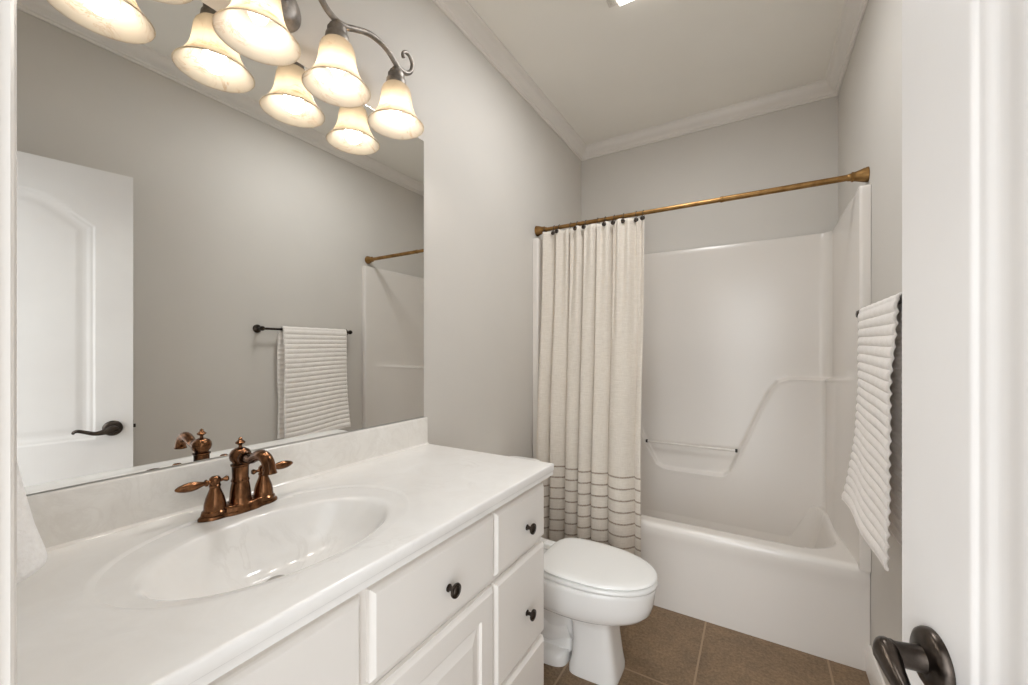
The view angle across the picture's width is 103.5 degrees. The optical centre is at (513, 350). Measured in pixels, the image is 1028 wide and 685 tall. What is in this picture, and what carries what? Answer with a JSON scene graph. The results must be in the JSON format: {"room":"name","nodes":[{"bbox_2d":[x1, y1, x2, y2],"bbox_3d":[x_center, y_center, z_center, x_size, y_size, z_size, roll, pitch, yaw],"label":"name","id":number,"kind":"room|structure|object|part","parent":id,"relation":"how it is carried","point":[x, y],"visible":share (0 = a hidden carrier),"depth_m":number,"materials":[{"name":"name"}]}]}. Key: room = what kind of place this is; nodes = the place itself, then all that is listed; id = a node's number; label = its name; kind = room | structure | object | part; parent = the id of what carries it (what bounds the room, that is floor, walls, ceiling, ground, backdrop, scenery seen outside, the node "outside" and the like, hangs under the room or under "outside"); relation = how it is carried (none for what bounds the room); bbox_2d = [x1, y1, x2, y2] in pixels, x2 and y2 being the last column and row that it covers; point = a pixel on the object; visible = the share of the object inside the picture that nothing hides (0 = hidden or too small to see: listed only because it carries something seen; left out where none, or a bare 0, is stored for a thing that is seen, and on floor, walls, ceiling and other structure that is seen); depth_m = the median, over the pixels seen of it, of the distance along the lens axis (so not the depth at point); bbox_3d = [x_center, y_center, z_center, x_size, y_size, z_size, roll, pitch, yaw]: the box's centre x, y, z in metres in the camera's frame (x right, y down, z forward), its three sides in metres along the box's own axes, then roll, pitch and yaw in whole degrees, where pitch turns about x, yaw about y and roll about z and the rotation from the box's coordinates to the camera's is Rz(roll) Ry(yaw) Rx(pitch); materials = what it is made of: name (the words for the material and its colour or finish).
{"room":"bathroom","nodes":[
{"label":"bathroom","id":0,"kind":"room"},
{"bbox_2d":[26,0,580,495],"bbox_3d":[-0.266,-0.107,1.862,0.100,2.792,3.038,0,0,31],"label":"wall","id":1,"kind":"structure","parent":0,"point":[495,171],"depth_m":1.87,"materials":[{"name":"beige paint"}]},
{"bbox_2d":[17,0,423,494],"bbox_3d":[-0.652,-0.284,1.116,0.005,1.090,1.138,0,0,31],"label":"wall mirror","id":2,"kind":"object","parent":1,"relation":"attached to","point":[213,251],"visible":0.89,"depth_m":0.95,"materials":[{"name":"silver mirror"}]},
{"bbox_2d":[27,417,428,551],"bbox_3d":[-0.641,0.315,1.113,0.025,0.106,1.148,0,0,31],"label":"backsplash","id":3,"kind":"structure","parent":1,"relation":"attached to","point":[68,516],"depth_m":0.90,"materials":[{"name":"stone"}]},
{"bbox_2d":[212,0,300,65],"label":"vanity light","id":4,"kind":"object","parent":1,"relation":"attached to","point":[260,31],"depth_m":1.01,"materials":[{"name":"beige glass"}]},
{"bbox_3d":[-0.724,-0.808,0.781,0.180,0.132,0.180,0,0,-12],"label":"lamp shade","id":5,"kind":"part","parent":4,"relation":"part of","materials":[{"name":"white glass"}]},
{"bbox_3d":[-0.611,-0.808,0.969,0.180,0.132,0.180,0,0,44],"label":"lamp shade","id":6,"kind":"part","parent":4,"relation":"part of","materials":[{"name":"white glass"}]},
{"bbox_3d":[-0.611,-0.818,0.969,0.044,0.068,0.044,0,0,44],"label":"bulb","id":7,"kind":"part","parent":4,"relation":"part of","materials":[{"name":"white glass"}]},
{"bbox_3d":[-0.638,-0.956,1.109,0.037,0.132,0.132,0,0,31],"label":"wall plate","id":8,"kind":"part","parent":4,"relation":"part of","materials":[{"name":"grey metal"}]},
{"bbox_2d":[302,0,423,139],"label":"vanity light","id":9,"kind":"object","parent":1,"relation":"attached to","point":[334,79],"depth_m":1.21,"materials":[{"name":"beige glass"}]},
{"bbox_3d":[-0.502,-0.808,1.151,0.180,0.132,0.180,0,0,18],"label":"lamp shade","id":10,"kind":"part","parent":9,"relation":"part of","materials":[{"name":"white glass"}]},
{"bbox_2d":[325,19,349,42],"bbox_3d":[-0.502,-0.892,1.151,0.065,0.093,0.065,0,0,31],"label":"socket","id":11,"kind":"object","parent":9,"relation":"attached to","point":[336,31],"depth_m":1.12,"materials":[{"name":"grey metal"}]},
{"bbox_3d":[-0.502,-0.818,1.151,0.044,0.068,0.044,0,0,18],"label":"bulb","id":12,"kind":"part","parent":9,"relation":"part of","materials":[{"name":"white glass"}]},
{"bbox_3d":[-0.453,-0.973,1.232,0.017,0.093,0.409,0,0,31],"label":"scroll arm","id":13,"kind":"part","parent":9,"relation":"part of","materials":[{"name":"grey metal"}]},
{"bbox_3d":[-0.389,-0.808,1.339,0.180,0.132,0.180,0,0,-16],"label":"lamp shade","id":14,"kind":"part","parent":9,"relation":"part of","materials":[{"name":"white glass"}]},
{"bbox_2d":[386,65,405,83],"bbox_3d":[-0.389,-0.892,1.339,0.065,0.093,0.065,0,0,31],"label":"socket","id":15,"kind":"object","parent":9,"relation":"attached to","point":[396,74],"depth_m":1.31,"materials":[{"name":"grey metal"}]},
{"bbox_2d":[432,0,586,160],"bbox_3d":[-0.192,-1.465,1.822,0.067,0.076,2.830,0,0,31],"label":"trim","id":16,"kind":"structure","parent":1,"relation":"attached to","point":[461,13],"depth_m":2.08,"materials":[{"name":"white paint"}]},
{"bbox_2d":[535,166,869,235],"bbox_3d":[0.790,-0.718,2.043,1.522,0.061,0.061,0,0,31],"label":"shower rod","id":17,"kind":"object","parent":1,"relation":"attached to","point":[862,175],"visible":0.94,"depth_m":1.88,"materials":[{"name":"gold metal"}]},
{"bbox_2d":[535,226,546,235],"bbox_3d":[0.166,-0.718,2.418,0.067,0.061,0.061,0,0,31],"label":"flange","id":18,"kind":"object","parent":17,"relation":"on","point":[539,230],"depth_m":2.40,"materials":[{"name":"gold metal"}]},
{"bbox_2d":[537,215,643,557],"bbox_3d":[0.407,0.215,2.210,0.581,1.828,0.164,0,0,31],"label":"shower curtain","id":19,"kind":"object","parent":17,"relation":"hanging from","point":[590,382],"visible":0.94,"depth_m":2.17,"materials":[{"name":"fabric"}]},
{"bbox_2d":[847,166,869,182],"bbox_3d":[1.414,-0.718,1.668,0.067,0.061,0.061,0,0,31],"label":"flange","id":20,"kind":"object","parent":17,"relation":"on","point":[862,175],"depth_m":1.65,"materials":[{"name":"gold metal"}]},
{"bbox_2d":[467,0,843,144],"bbox_3d":[0.430,-1.543,1.444,1.724,0.080,3.038,0,0,31],"label":"ceiling","id":21,"kind":"structure","parent":0,"point":[635,65],"depth_m":2.04,"materials":[{"name":"paint"}]},
{"bbox_2d":[606,0,632,7],"bbox_3d":[0.468,-1.488,1.546,0.317,0.030,0.323,0,0,31],"label":"recessed light","id":22,"kind":"object","parent":21,"relation":"in","point":[611,3],"visible":1,"depth_m":1.72,"materials":[{"name":"white plastic"}]},
{"bbox_2d":[544,605,869,684],"bbox_3d":[0.430,1.314,1.444,1.724,0.050,3.038,0,0,31],"label":"floor","id":23,"kind":"structure","parent":0,"point":[667,647],"depth_m":1.68,"materials":[{"name":"brown tile"}]},
{"bbox_2d":[207,482,543,684],"bbox_3d":[-0.409,0.847,0.966,0.573,0.884,1.134,0,0,31],"label":"vanity cabinet","id":24,"kind":"object","parent":23,"relation":"on","point":[468,609],"visible":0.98,"depth_m":0.90,"materials":[{"name":"white paint"}]},
{"bbox_3d":[-0.376,0.515,0.536,0.018,0.168,0.408,0,0,31],"label":"drawer","id":25,"kind":"part","parent":24,"relation":"part of","materials":[{"name":"white paint"}]},
{"bbox_2d":[17,417,553,684],"bbox_3d":[-0.409,0.383,0.974,0.566,0.241,1.150,0,0,31],"label":"countertop","id":26,"kind":"structure","parent":24,"relation":"on","point":[130,588],"depth_m":0.78,"materials":[{"name":"stone"}]},
{"bbox_2d":[174,437,292,522],"bbox_3d":[-0.624,0.285,0.947,0.192,0.169,0.191,0,0,-9],"label":"faucet","id":27,"kind":"object","parent":26,"relation":"on","point":[215,507],"visible":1,"depth_m":0.92,"materials":[{"name":"brown metal"}]},
{"bbox_3d":[-0.676,0.290,0.880,0.020,0.020,0.100,0,0,31],"label":"lever","id":28,"kind":"part","parent":27,"relation":"part of","materials":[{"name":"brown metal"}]},
{"bbox_3d":[-0.664,0.319,0.900,0.049,0.082,0.049,0,0,31],"label":"handle","id":29,"kind":"part","parent":27,"relation":"part of","materials":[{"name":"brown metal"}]},
{"bbox_3d":[-0.638,0.359,0.944,0.060,0.022,0.168,0,0,31],"label":"plate","id":30,"kind":"part","parent":27,"relation":"part of","materials":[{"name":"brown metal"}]},
{"bbox_3d":[-0.638,0.291,0.944,0.051,0.133,0.051,0,0,31],"label":"spout","id":31,"kind":"part","parent":27,"relation":"part of","materials":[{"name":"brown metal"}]},
{"bbox_3d":[-0.638,0.214,0.944,0.021,0.026,0.021,0,0,31],"label":"lift rod","id":32,"kind":"part","parent":27,"relation":"part of","materials":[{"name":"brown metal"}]},
{"bbox_3d":[-0.573,0.243,0.906,0.130,0.048,0.031,0,0,31],"label":"spout","id":33,"kind":"part","parent":27,"relation":"part of","materials":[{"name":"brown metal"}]},
{"bbox_3d":[-0.611,0.319,0.988,0.049,0.082,0.049,0,0,31],"label":"handle","id":34,"kind":"part","parent":27,"relation":"part of","materials":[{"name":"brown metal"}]},
{"bbox_3d":[-0.599,0.290,1.008,0.020,0.020,0.100,0,0,31],"label":"lever","id":35,"kind":"part","parent":27,"relation":"part of","materials":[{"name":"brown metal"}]},
{"bbox_3d":[-0.159,0.515,0.898,0.018,0.168,0.393,0,0,31],"label":"drawer","id":36,"kind":"part","parent":24,"relation":"part of","materials":[{"name":"white paint"}]},
{"bbox_3d":[-0.159,0.895,0.898,0.018,0.552,0.393,0,0,31],"label":"cabinet door","id":37,"kind":"part","parent":24,"relation":"part of","materials":[{"name":"white paint"}]},
{"bbox_3d":[-0.134,0.529,0.896,0.028,0.032,0.032,0,0,31],"label":"knob","id":38,"kind":"part","parent":24,"relation":"part of","materials":[{"name":"brown metal"}]},
{"bbox_3d":[0.019,0.762,1.195,0.018,0.286,0.283,0,0,31],"label":"drawer","id":39,"kind":"part","parent":24,"relation":"part of","materials":[{"name":"white paint"}]},
{"bbox_3d":[0.019,0.515,1.195,0.018,0.168,0.283,0,0,31],"label":"drawer","id":40,"kind":"part","parent":24,"relation":"part of","materials":[{"name":"white paint"}]},
{"bbox_3d":[0.019,1.047,1.195,0.018,0.248,0.283,0,0,31],"label":"drawer","id":41,"kind":"part","parent":24,"relation":"part of","materials":[{"name":"white paint"}]},
{"bbox_3d":[0.051,0.783,1.203,0.028,0.032,0.032,0,0,31],"label":"knob","id":42,"kind":"part","parent":24,"relation":"part of","materials":[{"name":"brown metal"}]},
{"bbox_3d":[0.051,0.528,1.203,0.028,0.032,0.032,0,0,31],"label":"knob","id":43,"kind":"part","parent":24,"relation":"part of","materials":[{"name":"brown metal"}]},
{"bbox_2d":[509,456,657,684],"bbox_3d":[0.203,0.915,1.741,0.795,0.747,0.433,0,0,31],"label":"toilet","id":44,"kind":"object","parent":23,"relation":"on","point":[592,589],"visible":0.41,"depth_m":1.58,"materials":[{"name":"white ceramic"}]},
{"bbox_3d":[-0.041,0.559,1.887,0.226,0.034,0.433,0,0,31],"label":"tank lid","id":45,"kind":"part","parent":44,"relation":"part of","materials":[{"name":"white ceramic"}]},
{"bbox_3d":[0.286,1.096,1.691,0.588,0.386,0.342,0,0,31],"label":"bowl","id":46,"kind":"part","parent":44,"relation":"part of","materials":[{"name":"white ceramic"}]},
{"bbox_3d":[0.340,0.891,1.659,0.475,0.020,0.342,0,0,31],"label":"seat","id":47,"kind":"part","parent":44,"relation":"part of","materials":[{"name":"white plastic"}]},
{"bbox_3d":[0.346,0.869,1.655,0.458,0.020,0.342,0,0,31],"label":"lid","id":48,"kind":"part","parent":44,"relation":"part of","materials":[{"name":"white plastic"}]},
{"bbox_2d":[533,184,870,670],"bbox_3d":[0.961,0.313,2.327,1.521,1.949,0.772,0,0,31],"label":"bathtub","id":49,"kind":"object","parent":23,"relation":"on","point":[750,370],"visible":0.59,"depth_m":2.33,"materials":[{"name":"white plastic"}]},
{"bbox_2d":[641,506,869,670],"bbox_3d":[0.964,1.080,2.333,1.521,0.416,0.760,0,0,31],"label":"tub","id":50,"kind":"object","parent":49,"relation":"in","point":[786,576],"depth_m":1.86,"materials":[{"name":"white plastic"}]},
{"bbox_2d":[581,96,837,253],"bbox_3d":[1.187,-0.107,2.703,1.524,2.792,0.100,0,0,31],"label":"wall","id":51,"kind":"structure","parent":0,"point":[797,144],"depth_m":2.55,"materials":[{"name":"beige paint"}]},
{"bbox_2d":[582,79,837,160],"bbox_3d":[1.143,-1.465,2.631,1.524,0.076,0.067,0,0,31],"label":"trim","id":52,"kind":"structure","parent":51,"relation":"attached to","point":[819,90],"depth_m":2.55,"materials":[{"name":"white paint"}]},
{"bbox_2d":[838,0,901,684],"bbox_3d":[1.126,-0.107,1.026,0.100,2.792,3.038,0,0,31],"label":"wall","id":53,"kind":"structure","parent":0,"point":[870,93],"depth_m":1.49,"materials":[{"name":"beige paint"}]},
{"bbox_2d":[825,0,867,94],"bbox_3d":[1.056,-1.465,1.072,0.067,0.076,2.830,0,0,31],"label":"trim","id":54,"kind":"structure","parent":53,"relation":"attached to","point":[852,13],"depth_m":1.91,"materials":[{"name":"white paint"}]},
{"bbox_2d":[866,645,885,684],"bbox_3d":[0.889,1.232,0.743,0.014,0.112,2.054,0,0,31],"label":"baseboard","id":55,"kind":"structure","parent":53,"relation":"attached to","point":[874,675],"depth_m":1.54,"materials":[{"name":"white paint"}]},
{"bbox_2d":[855,297,901,317],"bbox_3d":[1.144,-0.135,1.225,0.073,0.052,0.674,0,0,31],"label":"towel bar","id":56,"kind":"object","parent":53,"relation":"attached to","point":[900,300],"visible":0.07,"depth_m":1.12,"materials":[{"name":"brown metal"}]},
{"bbox_2d":[842,292,901,570],"bbox_3d":[1.132,0.219,1.272,0.099,0.751,0.479,0,0,31],"label":"bath towel","id":57,"kind":"object","parent":56,"relation":"hanging from","point":[872,492],"visible":0.87,"depth_m":1.21,"materials":[{"name":"white fabric"}]},
{"bbox_3d":[-0.324,-0.107,0.188,1.524,2.792,0.108,0,0,31],"label":"wall","id":58,"kind":"structure","parent":0,"visible":0},
{"bbox_2d":[0,0,16,684],"bbox_3d":[-0.345,0.217,0.273,0.058,2.142,0.015,0,0,31],"label":"trim","id":59,"kind":"structure","parent":58,"relation":"attached to","point":[8,8],"depth_m":0.26,"materials":[{"name":"white paint"}]},
{"bbox_2d":[872,0,1027,684],"bbox_3d":[0.368,0.248,0.215,0.092,2.058,0.647,0,0,20],"label":"door","id":60,"kind":"structure","parent":58,"relation":"in","point":[965,62],"depth_m":0.40,"materials":[{"name":"white paint"}]},
{"bbox_3d":[0.402,0.342,0.409,0.025,0.036,0.140,0,0,20],"label":"lever","id":61,"kind":"part","parent":60,"relation":"part of","materials":[{"name":"brown metal"}]},
{"bbox_3d":[0.443,0.341,0.451,0.040,0.066,0.066,0,0,20],"label":"handle","id":62,"kind":"part","parent":60,"relation":"part of","materials":[{"name":"brown metal"}]},
{"bbox_3d":[-0.631,-0.007,0.459,0.159,0.179,0.039,0,0,31],"label":"towel ring","id":63,"kind":"object","parent":58,"relation":"attached to","visible":0},
{"bbox_2d":[17,462,47,582],"bbox_3d":[-0.619,0.157,0.479,0.224,0.190,0.080,0,0,31],"label":"hand towel","id":64,"kind":"object","parent":63,"relation":"hanging from","point":[32,555],"visible":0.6,"depth_m":0.44,"materials":[{"name":"white fabric"}]}
]}

